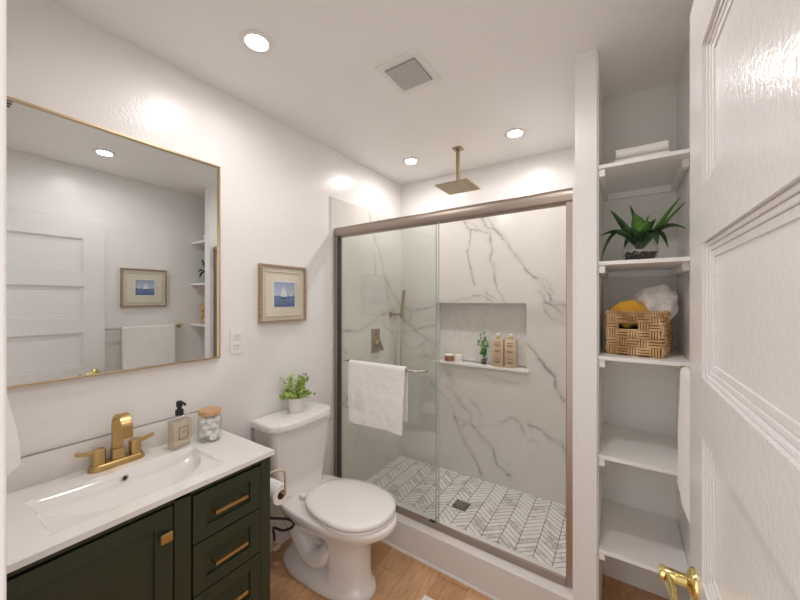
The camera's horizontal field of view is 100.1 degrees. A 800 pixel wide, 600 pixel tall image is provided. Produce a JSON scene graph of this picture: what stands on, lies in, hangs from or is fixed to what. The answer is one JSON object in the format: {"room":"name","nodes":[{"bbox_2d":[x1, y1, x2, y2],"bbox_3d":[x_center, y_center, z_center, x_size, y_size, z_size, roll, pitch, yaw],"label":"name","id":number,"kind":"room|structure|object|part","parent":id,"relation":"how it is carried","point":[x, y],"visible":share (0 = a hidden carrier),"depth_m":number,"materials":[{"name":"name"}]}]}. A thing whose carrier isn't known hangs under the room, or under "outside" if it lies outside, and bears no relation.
{"room":"bathroom","nodes":[
{"label":"bathroom","id":0,"kind":"room"},
{"bbox_2d":[7,0,401,551],"bbox_3d":[-0.713,0.200,2.075,0.112,2.520,2.810,0,0,33],"label":"wall","id":1,"kind":"structure","parent":0,"point":[278,183],"depth_m":1.78,"materials":[{"name":"white paint"}]},
{"bbox_2d":[7,410,202,493],"bbox_3d":[-1.145,0.582,1.321,0.016,0.106,0.825,0,0,33],"label":"backsplash","id":2,"kind":"structure","parent":1,"relation":"attached to","point":[50,464],"depth_m":1.22,"materials":[{"name":"white ceramic"}]},
{"bbox_2d":[7,96,219,388],"bbox_3d":[-1.133,-0.188,1.333,0.021,0.956,0.828,0,0,33],"label":"wall mirror","id":3,"kind":"object","parent":1,"relation":"attached to","point":[113,238],"visible":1,"depth_m":1.30,"materials":[{"name":"silver glass"}]},
{"bbox_2d":[230,328,242,353],"bbox_3d":[-0.859,0.217,1.763,0.009,0.130,0.068,0,0,33],"label":"wall outlet","id":4,"kind":"object","parent":1,"relation":"attached to","point":[236,335],"visible":1,"depth_m":1.76,"materials":[{"name":"white plastic"}]},
{"bbox_2d":[233,343,240,349],"bbox_3d":[-0.858,0.243,1.761,0.004,0.034,0.038,0,0,33],"label":"socket","id":5,"kind":"object","parent":4,"relation":"attached to","point":[236,346],"depth_m":1.76,"materials":[{"name":"grey plastic"}]},
{"bbox_2d":[233,333,240,339],"bbox_3d":[-0.858,0.191,1.761,0.004,0.034,0.038,0,0,33],"label":"socket","id":6,"kind":"object","parent":4,"relation":"attached to","point":[236,336],"depth_m":1.76,"materials":[{"name":"grey plastic"}]},
{"bbox_2d":[258,263,305,322],"bbox_3d":[-0.693,-0.037,1.997,0.029,0.334,0.324,0,0,33],"label":"framed picture","id":7,"kind":"object","parent":1,"relation":"attached to","point":[281,288],"visible":1,"depth_m":1.98,"materials":[{"name":"beige"}]},
{"bbox_2d":[273,281,294,307],"bbox_3d":[-0.690,-0.033,2.001,0.001,0.154,0.154,0,0,33],"label":"print","id":8,"kind":"object","parent":7,"relation":"attached to","point":[283,291],"depth_m":2.00,"materials":[{"name":"blue paper"}]},
{"bbox_2d":[270,516,294,551],"bbox_3d":[-0.671,1.190,1.789,0.301,0.293,0.092,0,0,43],"label":"supply valve","id":9,"kind":"object","parent":1,"relation":"attached to","point":[273,545],"visible":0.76,"depth_m":1.74,"materials":[{"name":"black rubber"}]},
{"bbox_3d":[-0.658,1.315,1.782,0.012,0.024,0.040,0,0,33],"label":"valve knob","id":10,"kind":"part","parent":9,"relation":"part of","materials":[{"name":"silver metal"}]},
{"bbox_2d":[330,196,331,474],"bbox_3d":[-0.479,0.369,2.339,0.013,2.182,0.007,0,0,33],"label":"trim","id":11,"kind":"structure","parent":1,"relation":"attached to","point":[331,196],"depth_m":2.33,"materials":[{"name":"white stone"}]},
{"bbox_2d":[371,328,384,352],"bbox_3d":[-0.174,0.333,2.733,0.068,0.195,0.110,0,0,33],"label":"shower valve","id":12,"kind":"object","parent":1,"relation":"attached to","point":[376,344],"visible":1,"depth_m":2.73,"materials":[{"name":"beige metal"}]},
{"bbox_3d":[-0.199,0.333,2.749,0.008,0.195,0.110,0,0,33],"label":"plate","id":13,"kind":"part","parent":12,"relation":"part of","materials":[{"name":"beige metal"}]},
{"bbox_3d":[-0.182,0.360,2.738,0.034,0.052,0.052,0,0,33],"label":"knob","id":14,"kind":"part","parent":12,"relation":"part of","materials":[{"name":"beige metal"}]},
{"bbox_3d":[-0.156,0.370,2.736,0.035,0.084,0.054,0,0,40],"label":"lever","id":15,"kind":"part","parent":12,"relation":"part of","materials":[{"name":"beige metal"}]},
{"bbox_2d":[389,290,405,365],"bbox_3d":[-0.018,0.310,2.944,0.158,0.792,0.069,0,0,-37],"label":"shower","id":16,"kind":"object","parent":1,"relation":"attached to","point":[401,313],"visible":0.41,"depth_m":2.97,"materials":[{"name":"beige metal"}]},
{"bbox_2d":[381,540,499,599],"bbox_3d":[0.118,1.454,1.871,1.528,0.012,0.008,0,0,35],"label":"trim","id":17,"kind":"structure","parent":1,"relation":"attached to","point":[384,541],"depth_m":1.79,"materials":[{"name":"white paint"}]},
{"bbox_2d":[49,0,693,184],"bbox_3d":[0.127,-1.085,1.525,2.120,0.050,2.810,0,0,33],"label":"ceiling","id":18,"kind":"structure","parent":0,"point":[502,66],"depth_m":1.48,"materials":[{"name":"white paint"}]},
{"bbox_2d":[239,29,273,53],"bbox_3d":[-0.587,-1.057,1.375,0.130,0.008,0.130,0,0,33],"label":"recessed light","id":19,"kind":"object","parent":18,"relation":"in","point":[255,41],"visible":1,"depth_m":1.37,"materials":[{"name":"white plastic"}]},
{"bbox_2d":[375,49,440,94],"bbox_3d":[0.042,-1.053,1.569,0.220,0.013,0.240,0,0,33],"label":"ceiling vent","id":20,"kind":"object","parent":18,"relation":"in","point":[409,72],"visible":1,"depth_m":1.55,"materials":[{"name":"white plastic"}]},
{"bbox_2d":[385,58,431,88],"bbox_3d":[0.042,-1.052,1.569,0.160,0.007,0.170,0,0,33],"label":"grille","id":21,"kind":"object","parent":20,"relation":"attached to","point":[407,73],"depth_m":1.55,"materials":[{"name":"grey"}]},
{"bbox_2d":[402,157,418,164],"bbox_3d":[0.083,-1.057,2.552,0.130,0.008,0.130,0,0,33],"label":"recessed light","id":22,"kind":"object","parent":18,"relation":"in","point":[409,161],"visible":1,"depth_m":2.55,"materials":[{"name":"white plastic"}]},
{"bbox_2d":[435,146,479,194],"bbox_3d":[0.405,-0.921,2.341,0.240,0.278,0.240,0,0,33],"label":"shower head","id":23,"kind":"object","parent":18,"relation":"hanging from","point":[459,185],"visible":1,"depth_m":2.33},
{"bbox_3d":[0.405,-0.796,2.341,0.240,0.024,0.240,0,0,33],"label":"head plate","id":24,"kind":"part","parent":23,"relation":"part of","materials":[{"name":"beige metal"}]},
{"bbox_3d":[0.405,-0.927,2.341,0.022,0.244,0.022,0,0,33],"label":"drop arm","id":25,"kind":"part","parent":23,"relation":"part of","materials":[{"name":"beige metal"}]},
{"bbox_2d":[504,128,525,138],"bbox_3d":[0.731,-1.057,2.127,0.130,0.008,0.130,0,0,33],"label":"recessed light","id":26,"kind":"object","parent":18,"relation":"in","point":[514,133],"visible":1,"depth_m":2.12,"materials":[{"name":"white plastic"}]},
{"bbox_2d":[270,455,668,599],"bbox_3d":[-0.213,1.470,1.006,2.120,0.080,4.050,0,0,33],"label":"floor","id":27,"kind":"structure","parent":0,"point":[532,526],"depth_m":2.07,"materials":[{"name":"tile"}]},
{"bbox_2d":[7,437,269,599],"bbox_3d":[-0.948,1.057,1.195,0.476,0.806,0.817,0,0,33],"label":"vanity cabinet","id":28,"kind":"object","parent":27,"relation":"on","point":[212,542],"visible":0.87,"depth_m":1.13,"materials":[{"name":"green paint"}]},
{"bbox_3d":[-0.868,0.959,0.950,0.015,0.553,0.396,0,0,33],"label":"door","id":29,"kind":"part","parent":28,"relation":"part of","materials":[{"name":"green paint"}]},
{"bbox_2d":[7,428,274,573],"bbox_3d":[-0.954,0.704,1.198,0.467,0.137,0.831,0,0,33],"label":"sink","id":30,"kind":"object","parent":28,"relation":"in","point":[46,518],"visible":0.82,"depth_m":1.15,"materials":[{"name":"white ceramic"}]},
{"bbox_2d":[74,412,154,473],"bbox_3d":[-1.069,0.533,1.283,0.130,0.203,0.242,0,0,33],"label":"faucet","id":31,"kind":"object","parent":30,"relation":"on","point":[121,424],"visible":1,"depth_m":1.28,"materials":[{"name":"gold metal"}]},
{"bbox_3d":[-1.149,0.564,1.224,0.020,0.021,0.056,0,0,33],"label":"lever","id":32,"kind":"part","parent":31,"relation":"part of","materials":[{"name":"gold metal"}]},
{"bbox_3d":[-1.129,0.587,1.255,0.034,0.055,0.038,0,0,33],"label":"handle","id":33,"kind":"part","parent":31,"relation":"part of","materials":[{"name":"gold metal"}]},
{"bbox_3d":[-1.098,0.624,1.302,0.060,0.022,0.176,0,0,33],"label":"plate","id":34,"kind":"part","parent":31,"relation":"part of","materials":[{"name":"gold metal"}]},
{"bbox_3d":[-1.059,0.508,1.277,0.107,0.153,0.036,0,0,33],"label":"spout","id":35,"kind":"part","parent":31,"relation":"part of","materials":[{"name":"gold metal"}]},
{"bbox_3d":[-1.067,0.587,1.349,0.034,0.055,0.038,0,0,33],"label":"handle","id":36,"kind":"part","parent":31,"relation":"part of","materials":[{"name":"gold metal"}]},
{"bbox_3d":[-1.047,0.564,1.380,0.020,0.021,0.056,0,0,33],"label":"lever","id":37,"kind":"part","parent":31,"relation":"part of","materials":[{"name":"gold metal"}]},
{"bbox_2d":[168,400,190,450],"bbox_3d":[-0.951,0.535,1.450,0.062,0.197,0.088,0,0,19],"label":"soap dispenser","id":38,"kind":"object","parent":30,"relation":"on","point":[178,429],"visible":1,"depth_m":1.44,"materials":[{"name":"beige glass"}]},
{"bbox_2d":[197,406,221,443],"bbox_3d":[-0.866,0.566,1.524,0.097,0.139,0.097,0,0,33],"label":"glass jar","id":39,"kind":"object","parent":30,"relation":"on","point":[211,410],"visible":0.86,"depth_m":1.50,"materials":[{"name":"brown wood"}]},
{"bbox_2d":[199,431,205,437],"bbox_3d":[-0.892,0.609,1.514,0.032,0.033,0.031,0,0,26],"label":"ball","id":40,"kind":"object","parent":39,"relation":"in","point":[202,433],"visible":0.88,"depth_m":1.50,"materials":[{"name":"white"}]},
{"bbox_2d":[199,417,206,423],"bbox_3d":[-0.880,0.538,1.498,0.032,0.033,0.030,0,0,-40],"label":"ball","id":41,"kind":"object","parent":39,"relation":"in","point":[202,420],"visible":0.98,"depth_m":1.49,"materials":[{"name":"white fabric"}]},
{"bbox_2d":[202,423,208,430],"bbox_3d":[-0.874,0.572,1.507,0.030,0.030,0.031,0,0,-36],"label":"ball","id":42,"kind":"object","parent":39,"relation":"in","point":[205,427],"visible":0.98,"depth_m":1.50,"materials":[{"name":"white"}]},
{"bbox_2d":[205,429,212,436],"bbox_3d":[-0.864,0.601,1.512,0.033,0.030,0.030,0,0,7],"label":"ball","id":43,"kind":"object","parent":39,"relation":"in","point":[208,432],"visible":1,"depth_m":1.50,"materials":[{"name":"white"}]},
{"bbox_3d":[-0.866,0.506,1.524,0.093,0.021,0.093,0,0,33],"label":"lid","id":44,"kind":"part","parent":39,"relation":"part of","materials":[{"name":"brown wood"}]},
{"bbox_2d":[206,418,214,424],"bbox_3d":[-0.850,0.544,1.504,0.032,0.034,0.030,0,0,-25],"label":"ball","id":45,"kind":"object","parent":39,"relation":"in","point":[209,421],"visible":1,"depth_m":1.50,"materials":[{"name":"white fabric"}]},
{"bbox_2d":[209,433,216,440],"bbox_3d":[-0.843,0.617,1.508,0.030,0.030,0.033,0,0,33],"label":"ball","id":46,"kind":"object","parent":39,"relation":"in","point":[213,436],"visible":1,"depth_m":1.50,"materials":[{"name":"white fabric"}]},
{"bbox_2d":[209,422,216,428],"bbox_3d":[-0.850,0.569,1.522,0.032,0.032,0.030,0,0,-13],"label":"ball","id":47,"kind":"object","parent":39,"relation":"in","point":[214,425],"visible":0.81,"depth_m":1.51,"materials":[{"name":"white"}]},
{"bbox_2d":[213,429,219,434],"bbox_3d":[-0.842,0.606,1.535,0.031,0.031,0.031,0,0,3],"label":"ball","id":48,"kind":"object","parent":39,"relation":"in","point":[216,431],"visible":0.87,"depth_m":1.53,"materials":[{"name":"white fabric"}]},
{"bbox_2d":[213,414,219,420],"bbox_3d":[-0.839,0.537,1.530,0.031,0.032,0.032,0,0,-13],"label":"ball","id":49,"kind":"object","parent":39,"relation":"in","point":[216,417],"visible":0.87,"depth_m":1.52,"materials":[{"name":"white"}]},
{"bbox_3d":[-0.758,0.767,1.084,0.024,0.030,0.034,0,0,33],"label":"knob","id":50,"kind":"part","parent":28,"relation":"part of","materials":[{"name":"gold metal"}]},
{"bbox_3d":[-0.653,1.138,1.277,0.015,0.194,0.260,0,0,33],"label":"drawer","id":51,"kind":"part","parent":28,"relation":"part of","materials":[{"name":"green paint"}]},
{"bbox_3d":[-0.653,0.947,1.277,0.015,0.178,0.260,0,0,33],"label":"drawer","id":52,"kind":"part","parent":28,"relation":"part of","materials":[{"name":"green paint"}]},
{"bbox_3d":[-0.653,0.767,1.277,0.015,0.171,0.260,0,0,33],"label":"drawer","id":53,"kind":"part","parent":28,"relation":"part of","materials":[{"name":"green paint"}]},
{"bbox_3d":[-0.640,0.948,1.264,0.036,0.012,0.125,0,0,33],"label":"handle","id":54,"kind":"part","parent":28,"relation":"part of","materials":[{"name":"gold metal"}]},
{"bbox_3d":[-0.640,0.765,1.264,0.036,0.012,0.125,0,0,33],"label":"handle","id":55,"kind":"part","parent":28,"relation":"part of","materials":[{"name":"gold metal"}]},
{"bbox_3d":[-0.640,1.138,1.264,0.036,0.012,0.125,0,0,33],"label":"handle","id":56,"kind":"part","parent":28,"relation":"part of","materials":[{"name":"gold metal"}]},
{"bbox_3d":[-0.736,0.977,1.541,0.439,0.646,0.006,0,0,33],"label":"frame","id":57,"kind":"part","parent":28,"relation":"part of","materials":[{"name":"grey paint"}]},
{"bbox_2d":[270,469,285,495],"bbox_3d":[-0.601,0.820,1.517,0.142,0.136,0.102,0,0,33],"label":"paper holder","id":58,"kind":"object","parent":28,"relation":"attached to","point":[276,470],"visible":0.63,"depth_m":1.51,"materials":[{"name":"beige metal"}]},
{"bbox_2d":[270,478,288,505],"bbox_3d":[-0.585,0.892,1.561,0.101,0.090,0.090,0,0,33],"label":"toilet paper roll","id":59,"kind":"object","parent":58,"relation":"on","point":[276,498],"visible":0.7,"depth_m":1.53,"materials":[{"name":"white paper"}]},
{"bbox_2d":[251,401,396,599],"bbox_3d":[-0.365,1.058,1.791,0.788,0.804,0.444,0,0,33],"label":"toilet","id":60,"kind":"object","parent":27,"relation":"on","point":[338,521],"visible":0.92,"depth_m":1.73,"materials":[{"name":"white ceramic"}]},
{"bbox_3d":[-0.601,0.677,1.946,0.222,0.042,0.444,0,0,33],"label":"tank lid","id":61,"kind":"part","parent":60,"relation":"part of","materials":[{"name":"white ceramic"}]},
{"bbox_3d":[-0.601,0.889,1.946,0.218,0.382,0.436,0,0,33],"label":"tank","id":62,"kind":"part","parent":60,"relation":"part of","materials":[{"name":"white ceramic"}]},
{"bbox_2d":[279,373,315,412],"bbox_3d":[-0.617,0.540,1.980,0.188,0.232,0.209,0,0,17],"label":"potted plant","id":63,"kind":"object","parent":60,"relation":"on","point":[295,399],"visible":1,"depth_m":1.95,"materials":[{"name":"green plant"}]},
{"bbox_3d":[-0.613,0.614,1.974,0.088,0.084,0.088,0,0,33],"label":"pot","id":64,"kind":"part","parent":63,"relation":"part of","materials":[{"name":"white ceramic"}]},
{"bbox_3d":[-0.622,0.517,1.980,0.171,0.161,0.186,0,0,10],"label":"stem","id":65,"kind":"part","parent":63,"relation":"part of","materials":[{"name":"green plant"}]},
{"bbox_3d":[-0.332,1.262,1.770,0.709,0.395,0.386,0,0,33],"label":"bowl","id":66,"kind":"part","parent":60,"relation":"part of","materials":[{"name":"white ceramic"}]},
{"bbox_3d":[-0.259,1.056,1.722,0.490,0.016,0.370,0,0,33],"label":"seat","id":67,"kind":"part","parent":60,"relation":"part of","materials":[{"name":"white plastic"}]},
{"bbox_3d":[-0.261,1.032,1.723,0.498,0.024,0.372,0,0,33],"label":"lid","id":68,"kind":"part","parent":60,"relation":"part of","materials":[{"name":"white plastic"}]},
{"bbox_2d":[421,595,433,599],"bbox_3d":[0.200,1.457,1.531,0.265,0.006,0.120,0,0,33],"label":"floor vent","id":69,"kind":"object","parent":27,"relation":"in","point":[425,597],"visible":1,"depth_m":1.63,"materials":[{"name":"white metal"}]},
{"bbox_2d":[451,499,469,511],"bbox_3d":[0.424,1.428,2.331,0.100,0.008,0.100,0,0,33],"label":"floor drain","id":70,"kind":"object","parent":27,"relation":"on","point":[458,504],"visible":1,"depth_m":2.32,"materials":[{"name":"silver metal"}]},
{"bbox_2d":[383,501,574,599],"bbox_3d":[0.161,1.376,1.935,1.531,0.168,0.150,0,0,35],"label":"shower curb","id":71,"kind":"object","parent":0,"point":[502,579],"depth_m":1.71,"materials":[{"name":"stone"}]},
{"bbox_2d":[334,188,572,588],"bbox_3d":[0.164,0.393,1.929,1.513,1.798,0.127,0,0,33],"label":"shower door frame","id":72,"kind":"structure","parent":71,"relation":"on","point":[563,197],"depth_m":1.77,"materials":[{"name":"beige"}]},
{"bbox_2d":[348,360,407,435],"bbox_3d":[-0.147,0.586,2.059,0.433,0.396,0.064,0,0,33],"label":"bath towel","id":73,"kind":"object","parent":72,"relation":"hanging from","point":[377,392],"visible":1,"depth_m":2.03,"materials":[{"name":"white fabric"}]},
{"bbox_3d":[0.173,-0.473,1.943,1.515,0.066,0.057,0,0,35],"label":"header rail","id":74,"kind":"part","parent":72,"relation":"part of","materials":[{"name":"beige"}]},
{"bbox_2d":[401,146,574,504],"bbox_3d":[0.722,0.200,2.716,1.610,2.520,0.165,0,0,33],"label":"wall","id":75,"kind":"structure","parent":0,"point":[507,429],"depth_m":2.61,"materials":[{"name":"stone"}]},
{"bbox_2d":[432,358,528,372],"bbox_3d":[0.640,0.525,2.709,0.790,0.020,0.118,0,0,33],"label":"trim","id":76,"kind":"structure","parent":75,"relation":"attached to","point":[487,366],"depth_m":2.65,"materials":[{"name":"white stone"}]},
{"bbox_2d":[445,353,453,361],"bbox_3d":[0.418,0.485,2.835,0.078,0.059,0.078,0,0,33],"label":"candle tin","id":77,"kind":"object","parent":76,"relation":"on","point":[449,357],"visible":1,"depth_m":2.80,"materials":[{"name":"orange metal"}]},
{"bbox_2d":[454,354,461,361],"bbox_3d":[0.484,0.484,2.791,0.070,0.061,0.070,0,0,33],"label":"jar","id":78,"kind":"object","parent":76,"relation":"on","point":[457,357],"visible":1,"depth_m":2.76,"materials":[{"name":"white plastic"}]},
{"bbox_2d":[477,331,488,363],"bbox_3d":[0.664,0.383,2.670,0.096,0.264,0.064,0,0,33],"label":"plant","id":79,"kind":"object","parent":76,"relation":"on","point":[483,361],"visible":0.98,"depth_m":2.66,"materials":[{"name":"green plant"}]},
{"bbox_2d":[492,333,503,366],"bbox_3d":[0.764,0.387,2.607,0.088,0.256,0.059,0,0,33],"label":"pump bottle","id":80,"kind":"object","parent":76,"relation":"on","point":[497,343],"visible":0.97,"depth_m":2.58,"materials":[{"name":"beige plastic"}]},
{"bbox_2d":[504,334,517,367],"bbox_3d":[0.848,0.387,2.559,0.088,0.256,0.059,0,0,33],"label":"pump bottle","id":81,"kind":"object","parent":76,"relation":"on","point":[510,345],"visible":1,"depth_m":2.54,"materials":[{"name":"beige plastic"}]},
{"bbox_2d":[437,303,526,366],"bbox_3d":[0.652,0.270,2.727,0.770,0.510,0.104,0,0,33],"label":"wall niche","id":82,"kind":"object","parent":75,"relation":"in","point":[461,325],"visible":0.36,"depth_m":2.78,"materials":[{"name":"stone"}]},
{"bbox_2d":[575,49,602,599],"bbox_3d":[1.089,0.200,1.878,0.089,2.520,1.065,0,0,33],"label":"wall","id":83,"kind":"structure","parent":0,"point":[585,63],"depth_m":1.43,"materials":[{"name":"white paint"}]},
{"bbox_2d":[573,186,574,596],"bbox_3d":[0.763,0.398,1.468,0.008,1.785,0.028,0,0,33],"label":"trim","id":84,"kind":"structure","parent":83,"relation":"attached to","point":[573,186],"depth_m":1.46,"materials":[{"name":"white paint"}]},
{"bbox_2d":[599,424,677,475],"bbox_3d":[1.090,0.682,1.521,0.302,0.048,0.429,0,0,33],"label":"closet shelf","id":85,"kind":"object","parent":83,"relation":"attached to","point":[653,451],"visible":0.9,"depth_m":1.48,"materials":[{"name":"white paint"}]},
{"bbox_2d":[599,499,688,573],"bbox_3d":[1.090,1.082,1.521,0.302,0.048,0.429,0,0,33],"label":"closet shelf","id":86,"kind":"object","parent":83,"relation":"attached to","point":[644,539],"visible":0.9,"depth_m":1.48,"materials":[{"name":"white paint"}]},
{"bbox_2d":[599,148,689,200],"bbox_3d":[1.090,-0.549,1.521,0.302,0.048,0.429,0,0,33],"label":"closet shelf","id":87,"kind":"object","parent":83,"relation":"attached to","point":[663,172],"visible":0.94,"depth_m":1.49,"materials":[{"name":"white paint"}]},
{"bbox_2d":[614,150,669,161],"bbox_3d":[1.077,-0.596,1.505,0.193,0.045,0.225,0,0,33],"label":"folded towel","id":88,"kind":"object","parent":87,"relation":"on","point":[666,151],"visible":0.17,"depth_m":1.41,"materials":[{"name":"white fabric"}]},
{"bbox_2d":[616,140,668,159],"bbox_3d":[1.076,-0.641,1.503,0.183,0.042,0.209,0,0,33],"label":"folded towel","id":89,"kind":"object","parent":88,"relation":"on","point":[662,145],"visible":0.52,"depth_m":1.42,"materials":[{"name":"white fabric"}]},
{"bbox_2d":[599,257,689,277],"bbox_3d":[1.090,-0.140,1.521,0.302,0.048,0.429,0,0,33],"label":"closet shelf","id":90,"kind":"object","parent":83,"relation":"attached to","point":[674,266],"visible":0.94,"depth_m":1.48,"materials":[{"name":"white paint"}]},
{"bbox_2d":[601,196,685,259],"bbox_3d":[1.034,-0.293,1.429,0.287,0.255,0.160,0,0,42],"label":"spiky plant","id":91,"kind":"object","parent":90,"relation":"on","point":[641,232],"visible":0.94,"depth_m":1.42,"materials":[{"name":"green plant"}]},
{"bbox_2d":[599,345,689,367],"bbox_3d":[1.090,0.262,1.521,0.302,0.048,0.429,0,0,33],"label":"closet shelf","id":92,"kind":"object","parent":83,"relation":"attached to","point":[675,358],"visible":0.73,"depth_m":1.38,"materials":[{"name":"white paint"}]},
{"bbox_2d":[605,310,672,358],"bbox_3d":[1.072,0.142,1.500,0.256,0.194,0.219,0,0,-44],"label":"wicker basket","id":93,"kind":"object","parent":92,"relation":"on","point":[652,338],"visible":0.97,"depth_m":1.41,"materials":[{"name":"brown wicker"}]},
{"bbox_2d":[609,300,648,328],"bbox_3d":[1.023,0.064,1.496,0.151,0.132,0.128,0,0,33],"label":"sponge","id":94,"kind":"object","parent":93,"relation":"in","point":[630,305],"visible":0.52,"depth_m":1.46,"materials":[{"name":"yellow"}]},
{"bbox_3d":[1.073,0.149,1.503,0.225,0.176,0.188,0,0,-44],"label":"frame","id":95,"kind":"part","parent":93,"relation":"part of","materials":[{"name":"brown wicker"}]},
{"bbox_2d":[632,284,678,320],"bbox_3d":[1.135,0.031,1.502,0.178,0.199,0.164,0,0,33],"label":"sponge","id":96,"kind":"object","parent":93,"relation":"in","point":[659,298],"visible":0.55,"depth_m":1.44,"materials":[{"name":"white fabric"}]},
{"bbox_2d":[603,80,676,599],"bbox_3d":[1.237,0.200,1.751,0.310,2.520,0.115,0,0,33],"label":"wall","id":97,"kind":"structure","parent":0,"point":[639,396],"depth_m":1.70,"materials":[{"name":"white paint"}]},
{"bbox_2d":[677,31,689,599],"bbox_3d":[0.972,0.200,0.971,0.100,2.520,2.810,0,0,33],"label":"wall","id":98,"kind":"structure","parent":0,"point":[683,79],"depth_m":1.44,"materials":[{"name":"white paint"}]},
{"bbox_2d":[659,0,799,599],"bbox_3d":[0.402,0.417,0.400,0.093,2.070,0.808,0,0,33],"label":"open door","id":99,"kind":"structure","parent":98,"relation":"in","point":[745,54],"depth_m":0.43,"materials":[{"name":"white paint"}]},
{"bbox_3d":[0.534,0.581,0.663,0.025,0.033,0.118,0,0,33],"label":"lever","id":100,"kind":"part","parent":99,"relation":"part of","materials":[{"name":"gold metal"}]},
{"bbox_3d":[0.419,0.389,0.388,0.008,0.272,0.549,0,0,33],"label":"moulding","id":101,"kind":"part","parent":99,"relation":"part of","materials":[{"name":"white paint"}]},
{"bbox_3d":[0.419,0.019,0.388,0.008,0.251,0.549,0,0,33],"label":"moulding","id":102,"kind":"part","parent":99,"relation":"part of","materials":[{"name":"white paint"}]},
{"bbox_3d":[0.419,-0.344,0.388,0.008,0.263,0.549,0,0,33],"label":"moulding","id":103,"kind":"part","parent":99,"relation":"part of","materials":[{"name":"white paint"}]},
{"bbox_3d":[0.426,0.389,0.384,0.009,0.276,0.553,0,0,33],"label":"panel","id":104,"kind":"part","parent":99,"relation":"part of","materials":[{"name":"white paint"}]},
{"bbox_3d":[0.426,0.019,0.384,0.009,0.255,0.553,0,0,33],"label":"panel","id":105,"kind":"part","parent":99,"relation":"part of","materials":[{"name":"white paint"}]},
{"bbox_3d":[0.426,-0.344,0.384,0.009,0.267,0.553,0,0,33],"label":"panel","id":106,"kind":"part","parent":99,"relation":"part of","materials":[{"name":"white paint"}]},
{"bbox_3d":[0.836,0.245,0.905,0.051,0.046,0.696,0,0,33],"label":"towel rail","id":107,"kind":"object","parent":98,"relation":"attached to","visible":0},
{"bbox_2d":[677,367,689,523],"bbox_3d":[0.859,0.432,0.977,0.048,0.407,0.409,0,0,33],"label":"towel","id":108,"kind":"object","parent":107,"relation":"hanging from","point":[683,479],"visible":0.36,"depth_m":1.03,"materials":[{"name":"white fabric"}]},
{"bbox_3d":[-0.611,0.200,0.400,1.920,2.520,0.120,0,0,33],"label":"wall","id":109,"kind":"structure","parent":0,"visible":0},
{"bbox_2d":[0,0,6,599],"bbox_3d":[-0.200,0.365,0.143,0.938,2.190,0.140,0,0,33],"label":"trim","id":110,"kind":"structure","parent":109,"relation":"attached to","point":[3,3],"depth_m":0.41,"materials":[{"name":"white paint"}]},
{"bbox_3d":[-1.166,0.283,0.884,0.158,0.181,0.078,0,0,33],"label":"towel ring","id":111,"kind":"object","parent":109,"relation":"attached to","visible":0},
{"bbox_2d":[7,396,20,475],"bbox_3d":[-1.139,0.364,0.928,0.176,0.252,0.117,0,0,33],"label":"hand towel","id":112,"kind":"object","parent":111,"relation":"hanging from","point":[13,445],"visible":0.65,"depth_m":0.93,"materials":[{"name":"white fabric"}]}
]}

